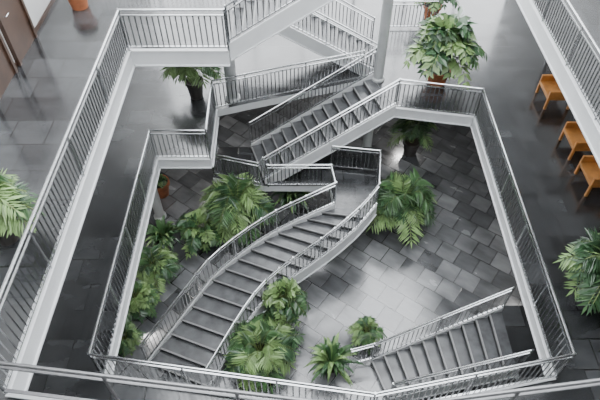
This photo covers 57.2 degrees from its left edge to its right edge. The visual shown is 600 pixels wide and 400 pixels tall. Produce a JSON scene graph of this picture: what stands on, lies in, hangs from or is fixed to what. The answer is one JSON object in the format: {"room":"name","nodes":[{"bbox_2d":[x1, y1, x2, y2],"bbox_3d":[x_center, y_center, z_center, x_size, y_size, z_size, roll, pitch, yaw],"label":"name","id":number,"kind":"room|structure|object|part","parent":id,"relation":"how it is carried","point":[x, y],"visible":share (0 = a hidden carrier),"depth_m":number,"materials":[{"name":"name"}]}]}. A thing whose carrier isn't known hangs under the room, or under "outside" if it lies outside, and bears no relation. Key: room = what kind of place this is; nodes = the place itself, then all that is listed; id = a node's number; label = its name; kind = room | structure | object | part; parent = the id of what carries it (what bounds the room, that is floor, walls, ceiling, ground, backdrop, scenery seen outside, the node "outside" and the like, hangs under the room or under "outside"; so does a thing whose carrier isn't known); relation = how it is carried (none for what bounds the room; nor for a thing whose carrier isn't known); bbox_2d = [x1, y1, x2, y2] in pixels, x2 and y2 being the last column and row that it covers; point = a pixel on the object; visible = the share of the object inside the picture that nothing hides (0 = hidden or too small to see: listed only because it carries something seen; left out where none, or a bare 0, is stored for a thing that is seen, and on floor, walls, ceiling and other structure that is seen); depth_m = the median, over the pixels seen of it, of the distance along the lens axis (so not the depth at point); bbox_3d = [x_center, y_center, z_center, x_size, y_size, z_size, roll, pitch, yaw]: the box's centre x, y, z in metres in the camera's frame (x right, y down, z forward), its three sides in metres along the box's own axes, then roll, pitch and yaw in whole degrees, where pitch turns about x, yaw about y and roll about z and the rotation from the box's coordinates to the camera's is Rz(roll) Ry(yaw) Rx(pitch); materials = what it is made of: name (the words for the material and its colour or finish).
{"room":"building atrium","nodes":[
{"label":"building atrium","id":0,"kind":"room"},
{"bbox_2d":[0,0,50,62],"bbox_3d":[-6.000,-2.776,10.052,0.200,16.500,22.600,0,49,0],"label":"wall","id":1,"kind":"structure","parent":0,"point":[36,8],"depth_m":12.27,"materials":[{"name":"paint"}]},
{"bbox_2d":[0,43,14,98],"bbox_3d":[-5.875,-2.927,10.184,0.050,2.100,0.950,0,49,0],"label":"leaf","id":2,"kind":"object","parent":1,"relation":"attached to","point":[7,73],"visible":1,"depth_m":10.89,"materials":[{"name":"brown wood"}]},
{"bbox_2d":[0,33,17,73],"bbox_3d":[-5.855,-3.341,10.492,0.090,2.180,0.080,0,49,0],"label":"door frame","id":3,"kind":"structure","parent":1,"relation":"attached to","point":[2,42],"depth_m":10.96,"materials":[{"name":"brown wood"}]},
{"bbox_2d":[0,15,22,65],"bbox_3d":[-5.855,-3.545,10.669,0.090,2.180,0.080,0,49,0],"label":"door frame","id":4,"kind":"structure","parent":1,"relation":"attached to","point":[3,28],"depth_m":11.06,"materials":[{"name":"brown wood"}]},
{"bbox_2d":[0,0,34,60],"bbox_3d":[-5.875,-3.906,11.038,0.050,2.100,0.950,0,49,0],"label":"leaf","id":5,"kind":"object","parent":1,"relation":"attached to","point":[18,27],"visible":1,"depth_m":11.39,"materials":[{"name":"brown wood"}]},
{"bbox_2d":[19,0,37,37],"bbox_3d":[-5.855,-4.321,11.347,0.090,2.180,0.080,0,49,0],"label":"door frame","id":6,"kind":"structure","parent":1,"relation":"attached to","point":[21,1],"depth_m":11.81,"materials":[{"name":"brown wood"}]},
{"bbox_2d":[15,0,54,67],"bbox_3d":[-5.888,0.248,13.518,0.025,7.300,22.600,0,49,0],"label":"baseboard","id":7,"kind":"structure","parent":1,"relation":"attached to","point":[51,2],"depth_m":12.60,"materials":[{"name":"brown wood"}]},
{"bbox_2d":[3,0,599,399],"bbox_3d":[-0.120,-3.720,12.461,11.360,0.390,17.810,0,49,0],"label":"trim","id":8,"kind":"structure","parent":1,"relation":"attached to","point":[34,339],"depth_m":10.35,"materials":[{"name":"white paint"}]},
{"bbox_2d":[0,8,228,393],"bbox_3d":[-2.595,-0.712,8.957,2.178,0.977,7.498,0,49,0],"label":"gallery railing","id":9,"kind":"object","parent":8,"relation":"on","point":[69,144],"visible":1,"depth_m":8.99,"materials":[{"name":"metal"}]},
{"bbox_2d":[0,361,599,399],"bbox_3d":[0.920,2.283,6.344,9.204,0.977,0.644,0,49,0],"label":"gallery railing","id":10,"kind":"object","parent":8,"relation":"on","point":[106,378],"visible":1,"depth_m":6.01,"materials":[{"name":"steel"},{"name":"brushed steel"}]},
{"bbox_2d":[532,0,599,124],"bbox_3d":[5.500,-4.367,12.145,0.048,0.977,17.098,0,49,0],"label":"gallery railing","id":11,"kind":"object","parent":8,"relation":"on","point":[543,16],"visible":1,"depth_m":11.00,"materials":[{"name":"metal"}]},
{"bbox_2d":[186,75,203,99],"bbox_3d":[-3.100,-3.308,16.288,0.562,0.600,0.562,0,49,0],"label":"pot","id":12,"kind":"object","parent":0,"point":[196,93],"depth_m":16.13,"materials":[{"name":"ceramic"}]},
{"bbox_2d":[0,0,599,399],"bbox_3d":[1.100,-2.000,10.941,14.000,0.260,22.600,0,49,0],"label":"floor","id":13,"kind":"structure","parent":0,"point":[38,105],"depth_m":11.11,"materials":[{"name":"stone"}]},
{"bbox_2d":[0,168,45,245],"bbox_3d":[-4.470,0.130,8.025,1.459,1.335,1.390,-10,50,-8],"label":"potted fern","id":14,"kind":"object","parent":13,"relation":"on","point":[13,200],"visible":0.98,"depth_m":7.82,"materials":[{"name":"green plant"}]},
{"bbox_2d":[0,229,19,245],"bbox_3d":[-4.500,0.458,8.359,0.475,0.400,0.475,0,49,0],"label":"pot","id":15,"kind":"object","parent":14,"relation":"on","point":[4,240],"depth_m":8.32,"materials":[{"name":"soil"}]},
{"bbox_2d":[68,0,87,10],"bbox_3d":[-5.215,-4.786,12.718,0.694,0.724,0.870,0,49,0],"label":"plant pot","id":16,"kind":"object","parent":13,"relation":"on","point":[77,5],"visible":1,"depth_m":12.80,"materials":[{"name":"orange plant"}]},
{"bbox_2d":[224,0,333,60],"bbox_3d":[0.025,-4.707,11.254,3.098,3.306,1.620,0,49,0],"label":"staircase","id":17,"kind":"structure","parent":13,"relation":"on","point":[254,22],"depth_m":11.43,"materials":[{"name":"metal"}]},
{"bbox_3d":[0.025,-4.273,10.603,3.098,2.897,0.050,0,49,0],"label":"railing","id":18,"kind":"part","parent":17,"relation":"part of","materials":[{"name":"metal"}]},
{"bbox_2d":[28,0,599,399],"bbox_3d":[1.100,0.360,13.647,14.000,0.240,22.600,0,49,0],"label":"floor","id":19,"kind":"structure","parent":0,"point":[557,207],"depth_m":15.03,"materials":[{"name":"stone"}]},
{"bbox_2d":[160,67,223,99],"bbox_3d":[-3.122,-3.745,15.848,1.913,1.838,2.026,-21,52,-18],"label":"potted palm","id":20,"kind":"object","parent":19,"relation":"on","point":[194,82],"visible":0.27,"depth_m":15.25,"materials":[{"name":"plant"}]},
{"bbox_2d":[224,57,239,102],"bbox_3d":[-2.000,-4.133,15.190,0.459,3.340,0.459,0,49,0],"label":"column","id":21,"kind":"structure","parent":19,"relation":"on","point":[228,71],"depth_m":15.86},
{"bbox_2d":[278,0,376,75],"bbox_3d":[-0.025,-5.347,16.689,4.798,3.156,1.610,0,49,0],"label":"staircase","id":22,"kind":"structure","parent":19,"relation":"on","point":[324,37],"depth_m":16.74,"materials":[{"name":"metal"}]},
{"bbox_3d":[-0.025,-4.916,16.041,4.798,2.747,0.049,0,49,0],"label":"railing","id":23,"kind":"part","parent":22,"relation":"part of","materials":[{"name":"metal"}]},
{"bbox_3d":[0.775,-6.047,17.028,3.198,2.747,0.049,0,49,0],"label":"railing","id":24,"kind":"part","parent":22,"relation":"part of","materials":[{"name":"metal"}]},
{"bbox_2d":[104,107,557,399],"bbox_3d":[0.595,0.756,13.294,8.970,0.330,9.018,0,49,0],"label":"trim","id":25,"kind":"structure","parent":19,"relation":"attached to","point":[400,112],"depth_m":13.51,"materials":[{"name":"white paint"}]},
{"bbox_2d":[205,50,364,158],"bbox_3d":[-0.762,-3.232,15.886,5.594,1.047,1.671,-32,56,-25],"label":"gallery railing","id":26,"kind":"object","parent":25,"relation":"on","point":[211,109],"visible":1,"depth_m":15.90,"materials":[{"name":"metal"}]},
{"bbox_2d":[87,79,576,399],"bbox_3d":[0.595,0.316,12.791,8.898,1.047,8.948,0,49,0],"label":"gallery railing","id":27,"kind":"object","parent":25,"relation":"on","point":[124,229],"visible":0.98,"depth_m":11.24,"materials":[{"name":"metal"}]},
{"bbox_2d":[372,0,393,82],"bbox_3d":[2.420,-7.991,12.213,0.405,12.900,0.405,0,49,0],"label":"column","id":28,"kind":"structure","parent":19,"relation":"on","point":[387,5],"depth_m":15.91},
{"bbox_2d":[390,0,439,26],"bbox_3d":[3.750,-6.243,18.552,1.748,1.047,0.048,0,49,0],"label":"gallery railing","id":29,"kind":"object","parent":19,"relation":"on","point":[438,1],"visible":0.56,"depth_m":18.39,"materials":[{"name":"metal"}]},
{"bbox_2d":[413,0,459,18],"bbox_3d":[4.615,-6.907,18.654,1.767,1.767,1.589,-14,50,-12],"label":"potted ficus","id":30,"kind":"object","parent":19,"relation":"on","point":[437,6],"visible":0.73,"depth_m":18.42,"materials":[{"name":"plant"}]},
{"bbox_2d":[402,6,489,91],"bbox_3d":[4.232,-4.290,15.991,2.340,2.340,2.574,26,54,21],"label":"potted ficus","id":31,"kind":"object","parent":19,"relation":"on","point":[442,35],"visible":1,"depth_m":15.47,"materials":[{"name":"plant"}]},
{"bbox_2d":[535,74,568,109],"bbox_3d":[7.500,-3.255,16.044,0.750,0.900,0.850,0,49,0],"label":"wooden armchair","id":32,"kind":"object","parent":19,"relation":"on","point":[547,82],"visible":0.58,"depth_m":16.09,"materials":[{"name":"brown wood"}]},
{"bbox_3d":[7.160,-2.777,15.998,0.070,0.340,0.070,0,49,0],"label":"leg","id":33,"kind":"part","parent":32,"relation":"part of","materials":[{"name":"brown wood"}]},
{"bbox_3d":[7.470,-3.608,16.232,0.690,0.200,0.070,0,49,0],"label":"arm","id":34,"kind":"part","parent":32,"relation":"part of","materials":[{"name":"brown wood"}]},
{"bbox_3d":[7.500,-3.216,16.089,0.750,0.100,0.850,0,49,0],"label":"seat","id":35,"kind":"part","parent":32,"relation":"part of","materials":[{"name":"brown wood"}]},
{"bbox_3d":[7.470,-3.021,15.720,0.690,0.200,0.070,0,49,0],"label":"arm","id":36,"kind":"part","parent":32,"relation":"part of","materials":[{"name":"brown wood"}]},
{"bbox_2d":[559,121,590,159],"bbox_3d":[7.550,-1.673,14.663,0.750,0.900,0.850,0,49,0],"label":"wooden armchair","id":37,"kind":"object","parent":19,"relation":"on","point":[571,129],"visible":0.52,"depth_m":14.70,"materials":[{"name":"brown wood"}]},
{"bbox_3d":[7.210,-1.195,14.618,0.070,0.340,0.070,0,49,0],"label":"leg","id":38,"kind":"part","parent":37,"relation":"part of","materials":[{"name":"brown wood"}]},
{"bbox_3d":[7.520,-2.026,14.852,0.690,0.200,0.070,0,49,0],"label":"arm","id":39,"kind":"part","parent":37,"relation":"part of","materials":[{"name":"brown wood"}]},
{"bbox_3d":[7.550,-1.633,14.709,0.750,0.100,0.850,0,49,0],"label":"seat","id":40,"kind":"part","parent":37,"relation":"part of","materials":[{"name":"brown wood"}]},
{"bbox_3d":[7.520,-1.438,14.339,0.690,0.200,0.070,0,49,0],"label":"arm","id":41,"kind":"part","parent":37,"relation":"part of","materials":[{"name":"brown wood"}]},
{"bbox_2d":[553,226,599,315],"bbox_3d":[6.448,1.584,11.232,2.279,1.789,2.085,0,49,0],"label":"potted fern","id":42,"kind":"object","parent":19,"relation":"on","point":[585,266],"visible":1,"depth_m":10.97,"materials":[{"name":"green plant"}]},
{"bbox_2d":[574,155,599,196],"bbox_3d":[7.550,-0.693,13.809,0.750,0.900,0.850,0,49,0],"label":"wooden armchair","id":43,"kind":"object","parent":19,"relation":"on","point":[588,164],"visible":0.99,"depth_m":13.87,"materials":[{"name":"brown wood"}]},
{"bbox_3d":[7.210,-0.803,14.276,0.070,0.340,0.070,0,49,0],"label":"leg","id":44,"kind":"part","parent":43,"relation":"part of","materials":[{"name":"brown wood"}]},
{"bbox_3d":[7.210,-0.215,13.763,0.070,0.340,0.070,0,49,0],"label":"leg","id":45,"kind":"part","parent":43,"relation":"part of","materials":[{"name":"brown wood"}]},
{"bbox_3d":[7.520,-1.046,13.997,0.690,0.200,0.070,0,49,0],"label":"arm","id":46,"kind":"part","parent":43,"relation":"part of","materials":[{"name":"brown wood"}]},
{"bbox_3d":[7.550,-0.654,13.854,0.750,0.100,0.850,0,49,0],"label":"seat","id":47,"kind":"part","parent":43,"relation":"part of","materials":[{"name":"brown wood"}]},
{"bbox_3d":[7.520,-0.459,13.485,0.690,0.200,0.070,0,49,0],"label":"arm","id":48,"kind":"part","parent":43,"relation":"part of","materials":[{"name":"brown wood"}]},
{"bbox_2d":[113,90,522,399],"bbox_3d":[1.100,2.713,16.344,14.000,0.200,22.600,0,49,0],"label":"floor","id":49,"kind":"structure","parent":0,"point":[462,260],"depth_m":16.91,"materials":[{"name":"tile"}]},
{"bbox_2d":[118,321,145,356],"bbox_3d":[-4.725,3.732,14.836,0.994,0.734,0.949,27,54,22],"label":"potted fern","id":50,"kind":"object","parent":49,"relation":"on","point":[129,339],"visible":0.62,"depth_m":14.65,"materials":[{"name":"green plant"}]},
{"bbox_2d":[126,280,161,323],"bbox_3d":[-4.585,2.816,15.439,1.374,1.028,1.588,0,49,0],"label":"potted ficus","id":51,"kind":"object","parent":49,"relation":"on","point":[142,301],"visible":0.69,"depth_m":15.20,"materials":[{"name":"plant"}]},
{"bbox_2d":[152,188,165,219],"bbox_3d":[-4.600,-0.567,16.844,0.405,3.360,0.405,0,49,0],"label":"column","id":52,"kind":"structure","parent":49,"relation":"on","point":[157,206],"depth_m":17.62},
{"bbox_2d":[136,244,183,298],"bbox_3d":[-4.268,1.890,16.284,1.767,0.974,1.519,33,56,25],"label":"potted fern","id":53,"kind":"object","parent":49,"relation":"on","point":[163,263],"visible":0.98,"depth_m":15.93,"materials":[{"name":"green plant"}]},
{"bbox_2d":[144,215,180,251],"bbox_3d":[-4.257,1.131,16.875,1.373,1.080,1.364,17,51,14],"label":"dracaena","id":54,"kind":"object","parent":49,"relation":"on","point":[162,233],"visible":0.92,"depth_m":16.70,"materials":[{"name":"plant"}]},
{"bbox_2d":[157,174,169,198],"bbox_3d":[-4.747,-0.460,18.410,0.786,0.858,0.793,0,49,0],"label":"potted fern","id":55,"kind":"object","parent":49,"relation":"on","point":[163,184],"visible":0.52,"depth_m":18.25,"materials":[{"name":"orange ceramic"}]},
{"bbox_2d":[174,208,223,259],"bbox_3d":[-2.902,0.875,17.012,2.007,1.210,1.675,-15,51,-12],"label":"potted ficus","id":56,"kind":"object","parent":49,"relation":"on","point":[196,237],"visible":0.89,"depth_m":16.52,"materials":[{"name":"plant"}]},
{"bbox_2d":[198,171,278,247],"bbox_3d":[-1.927,0.257,16.953,2.386,2.111,2.824,-16,51,-13],"label":"potted palm","id":57,"kind":"object","parent":49,"relation":"on","point":[223,198],"visible":0.97,"depth_m":16.38,"materials":[{"name":"plant"}]},
{"bbox_2d":[139,145,381,386],"bbox_3d":[-0.904,1.444,15.542,2.960,3.156,8.396,37,58,28],"label":"staircase","id":58,"kind":"structure","parent":49,"relation":"on","point":[298,248],"depth_m":15.33,"materials":[{"name":"metal"}]},
{"bbox_3d":[-1.927,1.249,15.441,6.895,2.747,1.899,-31,56,-24],"label":"railing","id":59,"kind":"part","parent":58,"relation":"part of","materials":[{"name":"metal"}]},
{"bbox_2d":[213,147,376,208],"bbox_3d":[-0.120,-0.642,16.910,5.080,0.240,2.600,0,49,0],"label":"landing","id":60,"kind":"object","parent":58,"relation":"attached to","point":[354,186],"depth_m":16.84,"materials":[{"name":"metal"}]},
{"bbox_2d":[212,47,400,184],"bbox_3d":[-0.038,-2.289,16.410,5.507,3.156,1.909,-12,50,-10],"label":"staircase","id":61,"kind":"structure","parent":60,"relation":"on","point":[362,107],"depth_m":16.63,"materials":[{"name":"metal"}]},
{"bbox_3d":[0.360,-3.138,16.879,4.100,2.747,0.052,-14,50,-12],"label":"railing","id":62,"kind":"part","parent":61,"relation":"part of","materials":[{"name":"metal"}]},
{"bbox_2d":[224,312,305,393],"bbox_3d":[-0.988,3.860,14.405,2.092,1.216,2.386,29,55,23],"label":"potted palm","id":63,"kind":"object","parent":49,"relation":"on","point":[266,358],"visible":0.98,"depth_m":14.04,"materials":[{"name":"plant"}]},
{"bbox_2d":[261,276,310,326],"bbox_3d":[-0.405,2.809,14.997,1.428,1.704,1.320,0,49,0],"label":"potted ficus","id":64,"kind":"object","parent":49,"relation":"on","point":[284,309],"visible":1,"depth_m":14.54,"materials":[{"name":"plant"}]},
{"bbox_2d":[271,191,314,212],"bbox_3d":[-0.258,-0.190,17.914,1.713,1.251,1.642,0,49,0],"label":"dracaena","id":65,"kind":"object","parent":49,"relation":"on","point":[289,196],"visible":0.59,"depth_m":17.58,"materials":[{"name":"plant"}]},
{"bbox_2d":[305,332,365,387],"bbox_3d":[0.906,4.099,14.223,1.638,1.175,1.434,0,49,0],"label":"dracaena","id":66,"kind":"object","parent":49,"relation":"on","point":[330,359],"visible":0.99,"depth_m":13.94,"materials":[{"name":"plant"}]},
{"bbox_2d":[345,315,386,354],"bbox_3d":[1.779,3.620,14.906,1.013,0.775,0.970,-27,54,-22],"label":"potted fern","id":67,"kind":"object","parent":49,"relation":"on","point":[366,328],"visible":0.98,"depth_m":14.73,"materials":[{"name":"green plant"}]},
{"bbox_2d":[362,129,373,146],"bbox_3d":[2.200,-1.886,17.994,0.405,3.360,0.405,0,49,0],"label":"column","id":68,"kind":"structure","parent":49,"relation":"on","point":[367,138],"depth_m":17.74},
{"bbox_2d":[366,167,437,248],"bbox_3d":[3.189,0.163,17.120,2.273,1.984,2.590,12,50,10],"label":"potted palm","id":69,"kind":"object","parent":49,"relation":"on","point":[400,210],"visible":0.98,"depth_m":16.61,"materials":[{"name":"plant"}]},
{"bbox_2d":[387,118,437,156],"bbox_3d":[3.955,-2.313,19.331,1.718,1.906,1.480,16,51,14],"label":"potted palm","id":70,"kind":"object","parent":49,"relation":"on","point":[412,139],"visible":0.73,"depth_m":18.96,"materials":[{"name":"plant"}]},
{"bbox_2d":[348,286,533,399],"bbox_3d":[3.200,3.689,13.683,3.848,3.006,1.779,0,49,0],"label":"staircase","id":71,"kind":"structure","parent":49,"relation":"on","point":[480,342],"depth_m":13.82,"materials":[{"name":"metal"}]},
{"bbox_3d":[3.200,3.237,13.866,3.924,2.687,0.052,-8,49,-7],"label":"railing","id":72,"kind":"part","parent":71,"relation":"part of","materials":[{"name":"metal"}]},
{"bbox_3d":[3.675,4.157,13.003,2.899,2.597,0.049,-1,49,-1],"label":"railing","id":73,"kind":"part","parent":71,"relation":"part of","materials":[{"name":"metal"}]},
{"bbox_2d":[500,305,543,381],"bbox_3d":[6.575,3.488,13.505,2.950,0.240,1.900,0,49,0],"label":"landing","id":74,"kind":"object","parent":71,"relation":"attached to","point":[517,326],"depth_m":13.47,"materials":[{"name":"stone"}]}
]}

